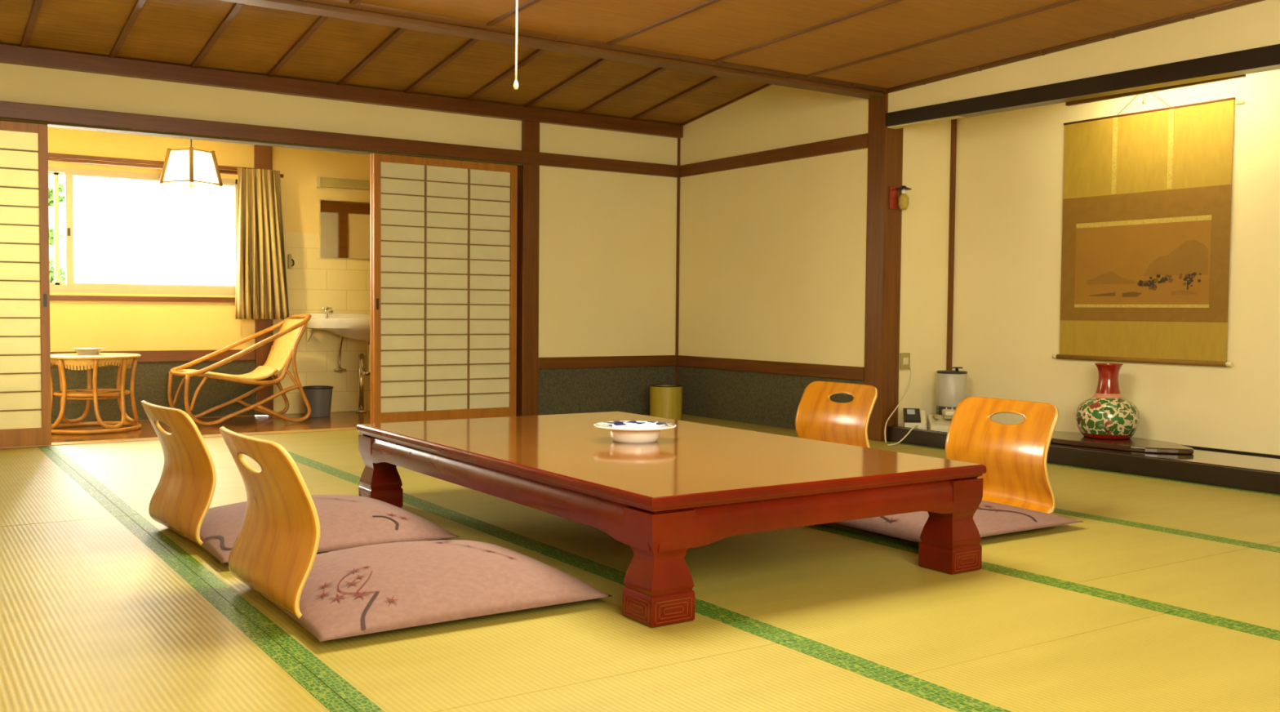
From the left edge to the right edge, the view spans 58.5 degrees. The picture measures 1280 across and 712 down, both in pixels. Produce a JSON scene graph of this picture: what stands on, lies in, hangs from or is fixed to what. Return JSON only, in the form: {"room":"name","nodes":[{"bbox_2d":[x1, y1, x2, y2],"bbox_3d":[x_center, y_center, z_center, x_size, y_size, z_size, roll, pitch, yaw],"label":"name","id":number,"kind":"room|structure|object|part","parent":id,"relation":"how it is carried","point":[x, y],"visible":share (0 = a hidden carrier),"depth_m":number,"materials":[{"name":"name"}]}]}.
{"room":"traditional dwelling","nodes":[
{"label":"traditional dwelling","id":0,"kind":"room"},
{"bbox_2d":[47,126,369,424],"bbox_3d":[-2.944,-0.576,7.986,4.800,2.200,0.086,-1,3,-34],"label":"wall","id":1,"kind":"structure","parent":0,"point":[113,326],"depth_m":7.97,"materials":[{"name":"yellow paint"}]},
{"bbox_2d":[49,294,235,302],"bbox_3d":[-3.879,-0.374,7.321,2.500,0.034,0.030,-1,3,-34],"label":"trim","id":2,"kind":"structure","parent":1,"relation":"attached to","point":[52,297],"depth_m":7.66,"materials":[{"name":"brown wood"}]},
{"bbox_2d":[48,152,253,170],"bbox_3d":[-3.817,-1.292,7.324,2.635,0.024,0.024,-1,3,-34],"label":"trim","id":3,"kind":"structure","parent":1,"relation":"attached to","point":[50,154],"depth_m":7.55,"materials":[{"name":"brown wood"}]},
{"bbox_2d":[50,349,255,362],"bbox_3d":[-3.828,0.011,7.376,2.635,0.075,0.026,-1,3,-34],"label":"trim","id":4,"kind":"structure","parent":1,"relation":"attached to","point":[148,355],"depth_m":7.81,"materials":[{"name":"brown wood"}]},
{"bbox_3d":[-3.830,0.243,7.386,2.635,0.395,0.005,-1,3,-34],"label":"wainscot panel","id":5,"kind":"part","parent":1,"relation":"part of","materials":[{"name":"fabric"}]},
{"bbox_2d":[48,156,283,295],"bbox_3d":[-3.702,-0.842,7.422,2.720,0.863,0.143,-1,3,-34],"label":"window","id":6,"kind":"structure","parent":1,"relation":"in","point":[126,233],"depth_m":7.68,"materials":[{"name":"glass"}]},
{"bbox_3d":[-3.989,-0.823,7.294,0.620,0.730,0.020,-1,3,-34],"label":"sash","id":7,"kind":"part","parent":6,"relation":"part of","materials":[{"name":"metal"}]},
{"bbox_3d":[-3.679,-1.259,7.376,2.720,0.026,0.073,-1,3,-34],"label":"curtain rail","id":8,"kind":"part","parent":6,"relation":"part of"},
{"bbox_2d":[235,167,288,319],"bbox_3d":[-2.644,-0.781,8.004,0.371,1.046,0.071,-1,3,-34],"label":"curtain","id":9,"kind":"object","parent":6,"relation":"hanging from","point":[261,292],"visible":0.98,"depth_m":7.99,"materials":[{"name":"beige fabric"}]},
{"bbox_2d":[253,144,273,415],"bbox_3d":[-2.675,-0.559,8.115,0.120,1.960,0.050,-1,3,-34],"label":"trim","id":10,"kind":"structure","parent":1,"relation":"attached to","point":[263,154],"depth_m":8.10,"materials":[{"name":"brown wood"}]},
{"bbox_2d":[287,253,294,268],"bbox_3d":[-2.507,-0.678,8.206,0.041,0.105,0.037,-1,3,-34],"label":"wall fitting","id":11,"kind":"object","parent":1,"relation":"attached to","point":[290,265],"visible":1,"depth_m":8.19,"materials":[{"name":"silver metal"}]},
{"bbox_3d":[-1.778,-0.249,8.730,2.045,1.308,0.007,-1,3,-34],"label":"tile panel","id":12,"kind":"part","parent":1,"relation":"part of","materials":[{"name":"beige tile"}]},
{"bbox_2d":[299,306,369,412],"bbox_3d":[-1.974,0.030,8.351,0.910,0.777,0.394,-1,3,-34],"label":"washbasin","id":13,"kind":"object","parent":1,"relation":"attached to","point":[351,326],"visible":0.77,"depth_m":8.22,"materials":[{"name":"white ceramic"}]},
{"bbox_2d":[321,306,333,318],"bbox_3d":[-2.254,-0.314,8.274,0.070,0.088,0.136,-1,3,-34],"label":"faucet","id":14,"kind":"object","parent":13,"relation":"on","point":[327,309],"depth_m":8.30,"materials":[{"name":"silver metal"}]},
{"bbox_2d":[306,317,369,341],"bbox_3d":[-1.972,-0.191,8.342,0.910,0.169,0.394,-1,3,-34],"label":"basin","id":15,"kind":"object","parent":13,"relation":"in","point":[354,328],"depth_m":8.10,"materials":[{"name":"white ceramic"}]},
{"bbox_2d":[316,176,369,190],"bbox_3d":[-2.093,-1.266,8.439,0.578,0.077,0.062,-1,3,-34],"label":"lamp","id":16,"kind":"object","parent":1,"relation":"attached to","point":[325,182],"visible":0.56,"depth_m":8.35,"materials":[{"name":"beige plastic"}]},
{"bbox_2d":[319,199,369,259],"bbox_3d":[-2.173,-0.931,8.421,0.384,0.424,0.018,-1,3,-34],"label":"mirror","id":17,"kind":"object","parent":1,"relation":"attached to","point":[344,225],"visible":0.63,"depth_m":8.41,"materials":[{"name":"mirror"}]},
{"bbox_2d":[0,62,677,415],"bbox_3d":[-1.959,-0.632,7.101,5.460,2.400,0.084,-1,3,-34],"label":"wall","id":18,"kind":"structure","parent":0,"point":[607,240],"depth_m":8.04,"materials":[{"name":"paint"}]},
{"bbox_2d":[0,120,51,447],"bbox_3d":[-3.641,-0.380,5.975,0.985,1.748,0.032,-1,3,-34],"label":"door","id":19,"kind":"structure","parent":18,"relation":"in","point":[25,409],"depth_m":6.18,"materials":[{"name":"paper"}]},
{"bbox_3d":[-3.243,-0.303,6.228,0.018,0.070,0.004,-1,3,-34],"label":"finger pull","id":20,"kind":"part","parent":19,"relation":"part of","materials":[{"name":"grey metal"}]},
{"bbox_2d":[0,426,356,448],"bbox_3d":[-2.553,0.529,6.783,4.085,0.114,0.124,-1,3,-34],"label":"trim","id":21,"kind":"structure","parent":18,"relation":"attached to","point":[349,428],"depth_m":6.63,"materials":[{"name":"brown wood"}]},
{"bbox_2d":[0,117,523,166],"bbox_3d":[-2.529,-1.276,6.699,4.085,0.014,0.112,-1,3,-34],"label":"trim","id":22,"kind":"structure","parent":18,"relation":"attached to","point":[58,125],"depth_m":6.73,"materials":[{"name":"brown wood"}]},
{"bbox_2d":[0,100,679,177],"bbox_3d":[-1.950,-1.332,7.016,5.400,0.086,0.047,-1,3,-34],"label":"trim","id":23,"kind":"structure","parent":18,"relation":"attached to","point":[15,110],"depth_m":6.96,"materials":[{"name":"brown wood"}]},
{"bbox_2d":[0,44,683,137],"bbox_3d":[-1.943,-1.625,6.997,5.400,0.090,0.060,-1,3,-34],"label":"trim","id":24,"kind":"structure","parent":18,"relation":"attached to","point":[9,54],"depth_m":6.94,"materials":[{"name":"brown wood"}]},
{"bbox_2d":[369,153,372,423],"bbox_3d":[-1.298,-0.423,7.587,1.017,1.748,0.032,-1,3,-34],"label":"door","id":25,"kind":"structure","parent":18,"relation":"in","point":[371,155],"depth_m":7.30,"materials":[{"name":"wood"}]},
{"bbox_2d":[372,153,517,423],"bbox_3d":[-1.274,-0.422,7.551,1.017,1.748,0.032,-1,3,-34],"label":"door","id":26,"kind":"structure","parent":18,"relation":"in","point":[444,231],"depth_m":7.54,"materials":[{"name":"paper"}]},
{"bbox_3d":[-1.672,-0.331,7.274,0.018,0.070,0.004,-1,3,-34],"label":"finger pull","id":27,"kind":"part","parent":26,"relation":"part of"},
{"bbox_2d":[515,120,539,416],"bbox_3d":[-0.781,-0.583,7.891,0.125,2.060,0.120,-1,3,-34],"label":"trim","id":28,"kind":"structure","parent":18,"relation":"attached to","point":[528,175],"depth_m":7.84,"materials":[{"name":"brown wood"}]},
{"bbox_3d":[-0.218,0.258,8.255,1.190,0.360,0.005,-1,3,-34],"label":"wainscot panel","id":29,"kind":"part","parent":18,"relation":"part of","materials":[{"name":"fabric"}]},
{"bbox_2d":[538,355,676,368],"bbox_3d":[-0.215,0.042,8.244,1.190,0.080,0.030,-1,3,-34],"label":"trim","id":30,"kind":"structure","parent":18,"relation":"attached to","point":[553,362],"depth_m":8.21,"materials":[{"name":"brown wood"}]},
{"bbox_2d":[675,137,680,384],"bbox_3d":[0.282,-0.644,8.541,0.018,2.150,0.018,-1,3,-34],"label":"trim","id":31,"kind":"structure","parent":18,"relation":"attached to","point":[678,139],"depth_m":8.53,"materials":[{"name":"brown wood"}]},
{"bbox_2d":[0,0,766,124],"bbox_3d":[-1.398,-1.789,6.192,5.420,0.331,2.070,-1,3,-34],"label":"ceiling","id":32,"kind":"structure","parent":0,"point":[213,34],"depth_m":6.56,"materials":[{"name":"brown wood"}]},
{"bbox_2d":[0,410,1279,711],"bbox_3d":[-0.144,0.653,4.392,5.440,0.120,9.260,-1,3,-34],"label":"floor","id":33,"kind":"structure","parent":0,"point":[1164,596],"depth_m":2.87,"materials":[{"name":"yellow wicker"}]},
{"bbox_2d":[50,352,142,434],"bbox_3d":[-3.394,0.224,7.077,0.562,0.466,0.562,2,3,38],"label":"table","id":34,"kind":"object","parent":33,"relation":"on","point":[89,393],"visible":0.94,"depth_m":6.96,"materials":[{"name":"wicker"}]},
{"bbox_3d":[-3.540,0.228,6.892,0.206,0.427,0.078,2,3,38],"label":"leg","id":35,"kind":"part","parent":34,"relation":"part of","materials":[{"name":"wicker"}]},
{"bbox_3d":[-3.578,0.215,7.223,0.078,0.427,0.206,2,3,38],"label":"leg","id":36,"kind":"part","parent":34,"relation":"part of","materials":[{"name":"wicker"}]},
{"bbox_2d":[71,347,106,355],"bbox_3d":[-3.398,-0.028,7.038,0.196,0.040,0.196,-1,3,-34],"label":"ashtray","id":37,"kind":"object","parent":34,"relation":"on","point":[81,351],"visible":1,"depth_m":6.99,"materials":[{"name":"white ceramic"}]},
{"bbox_3d":[-3.209,0.230,6.931,0.078,0.427,0.206,2,3,38],"label":"leg","id":38,"kind":"part","parent":34,"relation":"part of","materials":[{"name":"wicker"}]},
{"bbox_3d":[-3.248,0.216,7.261,0.206,0.427,0.078,2,3,38],"label":"leg","id":39,"kind":"part","parent":34,"relation":"part of","materials":[{"name":"wicker"}]},
{"bbox_2d":[167,313,311,426],"bbox_3d":[-2.679,0.076,7.653,0.876,0.724,0.541,-1,3,-34],"label":"rattan armchair","id":40,"kind":"object","parent":33,"relation":"on","point":[283,350],"visible":0.99,"depth_m":7.62,"materials":[{"name":"wicker"}]},
{"bbox_3d":[-2.858,0.261,7.844,0.728,0.331,0.027,-1,3,-34],"label":"leg","id":41,"kind":"part","parent":40,"relation":"part of","materials":[{"name":"wicker"}]},
{"bbox_3d":[-2.753,0.114,7.607,0.558,0.080,0.430,-1,3,-34],"label":"seat","id":42,"kind":"part","parent":40,"relation":"part of","materials":[{"name":"fabric"}]},
{"bbox_3d":[-2.581,0.280,7.429,0.728,0.331,0.027,-1,3,-34],"label":"leg","id":43,"kind":"part","parent":40,"relation":"part of","materials":[{"name":"wicker"}]},
{"bbox_3d":[-2.540,-0.015,7.467,0.744,0.413,0.027,-1,3,-34],"label":"rail","id":44,"kind":"part","parent":40,"relation":"part of","materials":[{"name":"wicker"}]},
{"bbox_3d":[-2.639,0.175,7.987,0.370,0.500,0.027,-1,3,-34],"label":"leg","id":45,"kind":"part","parent":40,"relation":"part of","materials":[{"name":"wicker"}]},
{"bbox_3d":[-2.795,-0.033,7.849,0.744,0.413,0.027,-1,3,-34],"label":"rail","id":46,"kind":"part","parent":40,"relation":"part of","materials":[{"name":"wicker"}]},
{"bbox_3d":[-2.443,-0.066,7.805,0.233,0.374,0.430,-1,3,-34],"label":"backrest","id":47,"kind":"part","parent":40,"relation":"part of","materials":[{"name":"fabric"}]},
{"bbox_3d":[-2.362,0.194,7.571,0.370,0.500,0.027,-1,3,-34],"label":"leg","id":48,"kind":"part","parent":40,"relation":"part of","materials":[{"name":"wicker"}]},
{"bbox_2d":[302,385,333,417],"bbox_3d":[-2.288,0.321,8.107,0.218,0.209,0.218,-1,3,-34],"label":"waste bin","id":49,"kind":"object","parent":33,"relation":"on","point":[319,397],"visible":0.91,"depth_m":8.03,"materials":[{"name":"grey plastic"}]},
{"bbox_2d":[200,494,459,563],"bbox_3d":[-1.120,0.538,3.850,0.750,0.102,0.800,-1,3,-34],"label":"floor cushion","id":50,"kind":"object","parent":33,"relation":"on","point":[345,521],"visible":0.58,"depth_m":3.66,"materials":[{"name":"fabric"}]},
{"bbox_2d":[140,400,216,545],"bbox_3d":[-1.401,0.378,3.841,0.453,0.449,0.542,-1,3,-38],"label":"chair","id":51,"kind":"object","parent":50,"relation":"on","point":[180,501],"visible":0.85,"depth_m":3.64,"materials":[{"name":"brown wood"}]},
{"bbox_2d":[261,539,611,640],"bbox_3d":[-0.598,0.575,3.068,0.770,0.100,0.751,-1,3,-34],"label":"floor cushion","id":52,"kind":"object","parent":33,"relation":"on","point":[365,589],"visible":0.88,"depth_m":2.85,"materials":[{"name":"fabric"}]},
{"bbox_2d":[219,426,319,618],"bbox_3d":[-0.833,0.416,3.007,0.453,0.449,0.542,-1,3,-36],"label":"chair","id":53,"kind":"object","parent":52,"relation":"on","point":[273,552],"visible":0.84,"depth_m":2.81,"materials":[{"name":"brown wood"}]},
{"bbox_2d":[649,383,683,419],"bbox_3d":[0.185,0.326,8.120,0.238,0.242,0.238,-1,3,-34],"label":"wastebasket","id":54,"kind":"object","parent":33,"relation":"on","point":[665,399],"visible":0.88,"depth_m":8.02,"materials":[{"name":"yellow wood"}]},
{"bbox_2d":[356,411,986,627],"bbox_3d":[-0.034,0.453,3.933,1.210,0.318,2.040,-1,3,-34],"label":"table","id":55,"kind":"object","parent":33,"relation":"on","point":[697,485],"visible":0.92,"depth_m":3.32,"materials":[{"name":"red paint"}]},
{"bbox_3d":[-1.005,0.446,4.427,0.130,0.277,0.130,-1,3,-34],"label":"leg","id":56,"kind":"part","parent":55,"relation":"part of","materials":[{"name":"red paint"}]},
{"bbox_2d":[593,420,676,443],"bbox_3d":[-0.018,0.265,3.947,0.286,0.056,0.286,-1,3,-34],"label":"ashtray","id":57,"kind":"object","parent":55,"relation":"on","point":[626,431],"visible":1,"depth_m":3.89,"materials":[{"name":"white ceramic"}]},
{"bbox_3d":[0.047,0.518,2.849,0.130,0.277,0.130,-1,3,-34],"label":"leg","id":58,"kind":"part","parent":55,"relation":"part of","materials":[{"name":"red paint"}]},
{"bbox_3d":[0.936,0.502,3.440,0.130,0.277,0.130,-1,3,-34],"label":"leg","id":59,"kind":"part","parent":55,"relation":"part of","materials":[{"name":"red paint"}]},
{"bbox_2d":[795,381,877,448],"bbox_3d":[0.812,0.346,5.404,0.453,0.427,0.502,-1,3,-32],"label":"chair","id":60,"kind":"object","parent":33,"relation":"on","point":[820,418],"visible":0.59,"depth_m":5.50,"materials":[{"name":"brown wood"}]},
{"bbox_2d":[884,365,912,443],"bbox_3d":[1.536,0.285,6.839,0.045,0.442,0.354,2,3,38],"label":"loose cable","id":61,"kind":"object","parent":33,"relation":"on","point":[891,415],"visible":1,"depth_m":6.87,"materials":[{"name":"white plastic"}]},
{"bbox_2d":[887,425,918,445],"bbox_3d":[1.550,0.464,6.672,0.275,0.106,0.044,-1,3,-39],"label":"loose cable","id":62,"kind":"object","parent":33,"relation":"on","point":[909,431],"visible":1,"depth_m":6.65,"materials":[{"name":"white plastic"}]},
{"bbox_2d":[833,500,1081,542],"bbox_3d":[1.059,0.565,4.179,0.800,0.061,0.730,-1,3,-34],"label":"floor cushion","id":63,"kind":"object","parent":33,"relation":"on","point":[990,518],"visible":0.36,"depth_m":3.95,"materials":[{"name":"fabric"}]},
{"bbox_2d":[945,396,1058,514],"bbox_3d":[1.272,0.390,4.371,0.453,0.431,0.502,-1,3,-30],"label":"chair","id":64,"kind":"object","parent":63,"relation":"on","point":[1014,456],"visible":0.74,"depth_m":4.42,"materials":[{"name":"brown wood"}]},
{"bbox_2d":[345,0,1237,88],"bbox_3d":[0.815,-1.511,2.875,5.420,0.197,5.840,-1,3,-34],"label":"ceiling","id":65,"kind":"structure","parent":0,"point":[882,43],"depth_m":5.33,"materials":[{"name":"brown wood"}]},
{"bbox_2d":[513,0,518,89],"bbox_3d":[-0.392,-1.176,3.625,0.017,0.657,0.017,-1,3,-34],"label":"pull cord","id":66,"kind":"object","parent":65,"relation":"hanging from","point":[516,83],"visible":1,"depth_m":3.63,"materials":[{"name":"white fabric"}]},
{"bbox_3d":[-0.395,-0.863,3.638,0.017,0.030,0.017,-1,3,-34],"label":"knob","id":67,"kind":"part","parent":66,"relation":"part of","materials":[{"name":"white plastic"}]},
{"bbox_3d":[-0.391,-1.187,3.626,0.009,0.635,0.006,0,2,-19],"label":"cord","id":68,"kind":"part","parent":66,"relation":"part of","materials":[{"name":"white fabric"}]},
{"bbox_2d":[897,120,951,423],"bbox_3d":[1.739,-0.598,7.069,0.620,2.400,0.080,-1,3,-34],"label":"wall","id":69,"kind":"structure","parent":0,"point":[925,224],"depth_m":7.03,"materials":[{"name":"paint"}]},
{"bbox_2d":[893,128,903,424],"bbox_3d":[1.540,-0.432,6.896,0.052,1.880,0.040,-1,3,-34],"label":"trim","id":70,"kind":"structure","parent":69,"relation":"attached to","point":[900,131],"depth_m":6.88,"materials":[{"name":"brown wood"}]},
{"bbox_2d":[888,185,911,209],"bbox_3d":[1.553,-0.943,6.793,0.134,0.143,0.091,-1,3,-34],"label":"ornament","id":71,"kind":"object","parent":69,"relation":"attached to","point":[903,202],"visible":1,"depth_m":6.79,"materials":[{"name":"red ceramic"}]},
{"bbox_2d":[899,352,910,368],"bbox_3d":[1.615,0.031,6.959,0.080,0.100,0.014,-1,3,-34],"label":"wall outlet","id":72,"kind":"object","parent":69,"relation":"attached to","point":[904,357],"visible":1,"depth_m":6.95,"materials":[{"name":"beige plastic"}]},
{"bbox_2d":[902,357,908,364],"bbox_3d":[1.618,0.030,6.954,0.042,0.042,0.003,-1,3,-34],"label":"socket","id":73,"kind":"object","parent":72,"relation":"attached to","point":[905,360],"depth_m":6.95,"materials":[{"name":"beige plastic"}]},
{"bbox_2d":[677,0,1279,429],"bbox_3d":[2.484,-0.596,5.316,0.084,2.550,7.980,-1,3,-34],"label":"wall","id":74,"kind":"structure","parent":0,"point":[772,256],"depth_m":7.48,"materials":[{"name":"paint"}]},
{"bbox_2d":[219,0,888,99],"bbox_3d":[-0.821,-1.704,5.309,5.400,0.415,0.115,-1,3,-34],"label":"trim","id":75,"kind":"structure","parent":74,"relation":"attached to","point":[296,6],"depth_m":5.52,"materials":[{"name":"brown wood"}]},
{"bbox_2d":[680,84,772,125],"bbox_3d":[0.849,-1.816,7.659,0.017,0.301,1.980,-1,3,-34],"label":"trim","id":76,"kind":"structure","parent":74,"relation":"attached to","point":[766,85],"depth_m":8.01,"materials":[{"name":"brown wood"}]},
{"bbox_2d":[675,355,864,380],"bbox_3d":[0.821,0.070,7.754,0.030,0.080,1.970,-1,3,-34],"label":"trim","id":77,"kind":"structure","parent":74,"relation":"attached to","point":[849,372],"depth_m":7.61,"materials":[{"name":"brown wood"}]},
{"bbox_3d":[0.821,0.287,7.766,0.005,0.360,1.970,-1,3,-34],"label":"wainscot panel","id":78,"kind":"part","parent":74,"relation":"part of","materials":[{"name":"fabric"}]},
{"bbox_2d":[679,133,868,177],"bbox_3d":[0.833,-1.334,7.698,0.030,0.086,1.970,-1,3,-34],"label":"trim","id":79,"kind":"structure","parent":74,"relation":"attached to","point":[856,142],"depth_m":7.54,"materials":[{"name":"brown wood"}]},
{"bbox_2d":[863,93,899,440],"bbox_3d":[1.453,-0.537,6.877,0.112,2.090,0.150,-1,3,-34],"label":"wooden pillar","id":80,"kind":"structure","parent":74,"relation":"attached to","point":[883,141],"depth_m":6.83,"materials":[{"name":"brown wood"}]},
{"bbox_2d":[882,0,1265,93],"bbox_3d":[3.055,-1.542,4.343,0.047,0.206,5.801,-1,3,-34],"label":"trim","id":81,"kind":"structure","parent":74,"relation":"attached to","point":[1237,3],"depth_m":5.63,"materials":[{"name":"brown wood"}]},
{"bbox_2d":[884,44,1279,126],"bbox_3d":[3.092,-1.246,4.371,0.100,0.155,5.782,-1,3,-34],"label":"trim","id":82,"kind":"structure","parent":74,"relation":"attached to","point":[1267,58],"depth_m":5.53,"materials":[{"name":"black wood"}]},
{"bbox_2d":[951,69,1279,455],"bbox_3d":[3.577,-0.491,4.800,0.080,2.400,5.900,-1,3,-34],"label":"wall","id":83,"kind":"structure","parent":0,"point":[1010,164],"depth_m":6.48,"materials":[{"name":"paint"}]},
{"bbox_2d":[946,119,956,370],"bbox_3d":[1.942,-0.574,7.157,0.030,1.970,0.042,-1,3,-34],"label":"trim","id":84,"kind":"structure","parent":83,"relation":"attached to","point":[953,122],"depth_m":7.13,"materials":[{"name":"brown wood"}]},
{"bbox_2d":[886,422,1279,494],"bbox_3d":[3.315,0.584,4.626,0.580,0.122,5.820,-1,3,-34],"label":"trim","id":85,"kind":"structure","parent":83,"relation":"attached to","point":[1256,473],"depth_m":5.46,"materials":[{"name":"black wood"}]},
{"bbox_2d":[902,408,926,426],"bbox_3d":[1.642,0.368,6.835,0.128,0.104,0.121,1,2,8],"label":"telephone","id":86,"kind":"object","parent":85,"relation":"on","point":[913,417],"visible":1,"depth_m":6.80,"materials":[{"name":"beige plastic"}]},
{"bbox_2d":[927,408,955,429],"bbox_3d":[1.809,0.372,6.741,0.200,0.105,0.190,1,2,8],"label":"telephone","id":87,"kind":"object","parent":85,"relation":"on","point":[943,421],"visible":0.8,"depth_m":6.69,"materials":[{"name":"beige plastic"}]},
{"bbox_2d":[936,366,967,414],"bbox_3d":[1.897,0.242,6.954,0.182,0.350,0.182,-1,3,-34],"label":"canister","id":88,"kind":"object","parent":85,"relation":"on","point":[951,384],"visible":0.59,"depth_m":6.88,"materials":[{"name":"grey paint"}]},
{"bbox_3d":[1.898,0.097,6.949,0.182,0.016,0.182,-1,3,-34],"label":"lid","id":89,"kind":"part","parent":88,"relation":"part of","materials":[{"name":"black plastic"}]},
{"bbox_2d":[1050,431,1193,453],"bbox_3d":[2.441,0.447,5.977,0.454,0.026,0.961,-1,3,-34],"label":"display board","id":90,"kind":"object","parent":85,"relation":"on","point":[1074,438],"visible":0.66,"depth_m":5.80,"materials":[{"name":"brown wood"}]},
{"bbox_2d":[1075,363,1139,439],"bbox_3d":[2.477,0.236,6.048,0.317,0.391,0.317,-1,3,-34],"label":"vase","id":91,"kind":"object","parent":90,"relation":"on","point":[1106,415],"visible":1,"depth_m":5.96,"materials":[{"name":"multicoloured ceramic"}]},
{"bbox_2d":[1052,92,1244,366],"bbox_3d":[2.660,-0.693,6.063,0.034,1.457,1.048,-1,3,-34],"label":"scroll","id":92,"kind":"object","parent":83,"relation":"attached to","point":[1146,221],"visible":0.99,"depth_m":6.03,"materials":[{"name":"gold fabric"}]},
{"bbox_2d":[1074,219,1211,304],"bbox_3d":[2.657,-0.487,6.081,0.003,0.425,0.780,-1,3,-34],"label":"painting","id":93,"kind":"object","parent":92,"relation":"on","point":[1131,261],"depth_m":6.06,"materials":[{"name":"paper"}]},
{"bbox_3d":[2.667,-1.357,6.047,0.007,0.128,0.312,-1,3,-34],"label":"hanging cord","id":94,"kind":"part","parent":92,"relation":"part of","materials":[{"name":"white fabric"}]},
{"bbox_3d":[2.667,-1.291,6.047,0.012,0.012,0.977,-1,3,-34],"label":"rod","id":95,"kind":"part","parent":92,"relation":"part of","materials":[{"name":"brown wood"}]},
{"bbox_3d":[2.927,0.041,5.675,0.022,0.022,0.028,-1,3,-34],"label":"roller knob","id":96,"kind":"part","parent":92,"relation":"part of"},
{"bbox_2d":[1180,444,1279,457],"bbox_3d":[3.554,0.515,4.770,0.020,0.008,5.800,-1,3,-34],"label":"baseboard","id":97,"kind":"structure","parent":83,"relation":"attached to","point":[1193,446],"depth_m":5.67,"materials":[{"name":"black wood"}]},
{"bbox_3d":[-2.596,-1.529,7.438,4.800,0.045,1.310,-1,3,-34],"label":"ceiling","id":98,"kind":"structure","parent":0,"visible":0},
{"bbox_2d":[159,139,222,187],"bbox_3d":[-2.838,-1.289,7.222,0.271,0.422,0.275,1,2,23],"label":"pendant lamp","id":99,"kind":"object","parent":98,"relation":"hanging from","point":[192,167],"visible":0.84,"depth_m":7.16,"materials":[{"name":"paper"}]},
{"bbox_3d":[-2.839,-1.193,7.226,0.243,0.200,0.243,1,2,23],"label":"lamp shade","id":100,"kind":"part","parent":99,"relation":"part of","materials":[{"name":"paper"}]},
{"label":"outside","id":101,"kind":"structure","parent":0,"visible":0},
{"bbox_3d":[-4.722,0.887,9.794,9.000,0.100,4.500,-1,3,-34],"label":"ground","id":102,"kind":"structure","parent":101,"visible":0},
{"bbox_2d":[48,177,66,283],"bbox_3d":[-4.703,-0.216,8.516,0.836,2.249,0.554,-1,3,-34],"label":"foliage","id":103,"kind":"object","parent":102,"relation":"on","point":[51,181],"visible":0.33,"depth_m":8.51,"materials":[{"name":"green plant"}]},
{"bbox_3d":[3.349,-1.466,4.602,0.650,0.040,5.900,-1,3,-34],"label":"ceiling","id":104,"kind":"structure","parent":0,"visible":0},
{"bbox_2d":[1065,74,1245,106],"bbox_3d":[2.567,-1.338,5.663,0.160,0.183,0.940,-1,3,-34],"label":"strip light","id":105,"kind":"object","parent":104,"relation":"attached to","point":[1133,93],"visible":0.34,"depth_m":5.66,"materials":[{"name":"brown wood"}]},
{"bbox_2d":[1142,93,1145,104],"bbox_3d":[2.497,-1.276,5.661,0.015,0.058,0.015,0,2,-11],"label":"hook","id":106,"kind":"object","parent":105,"relation":"attached to","point":[1143,100],"depth_m":5.66,"materials":[{"name":"metal"}]}
]}

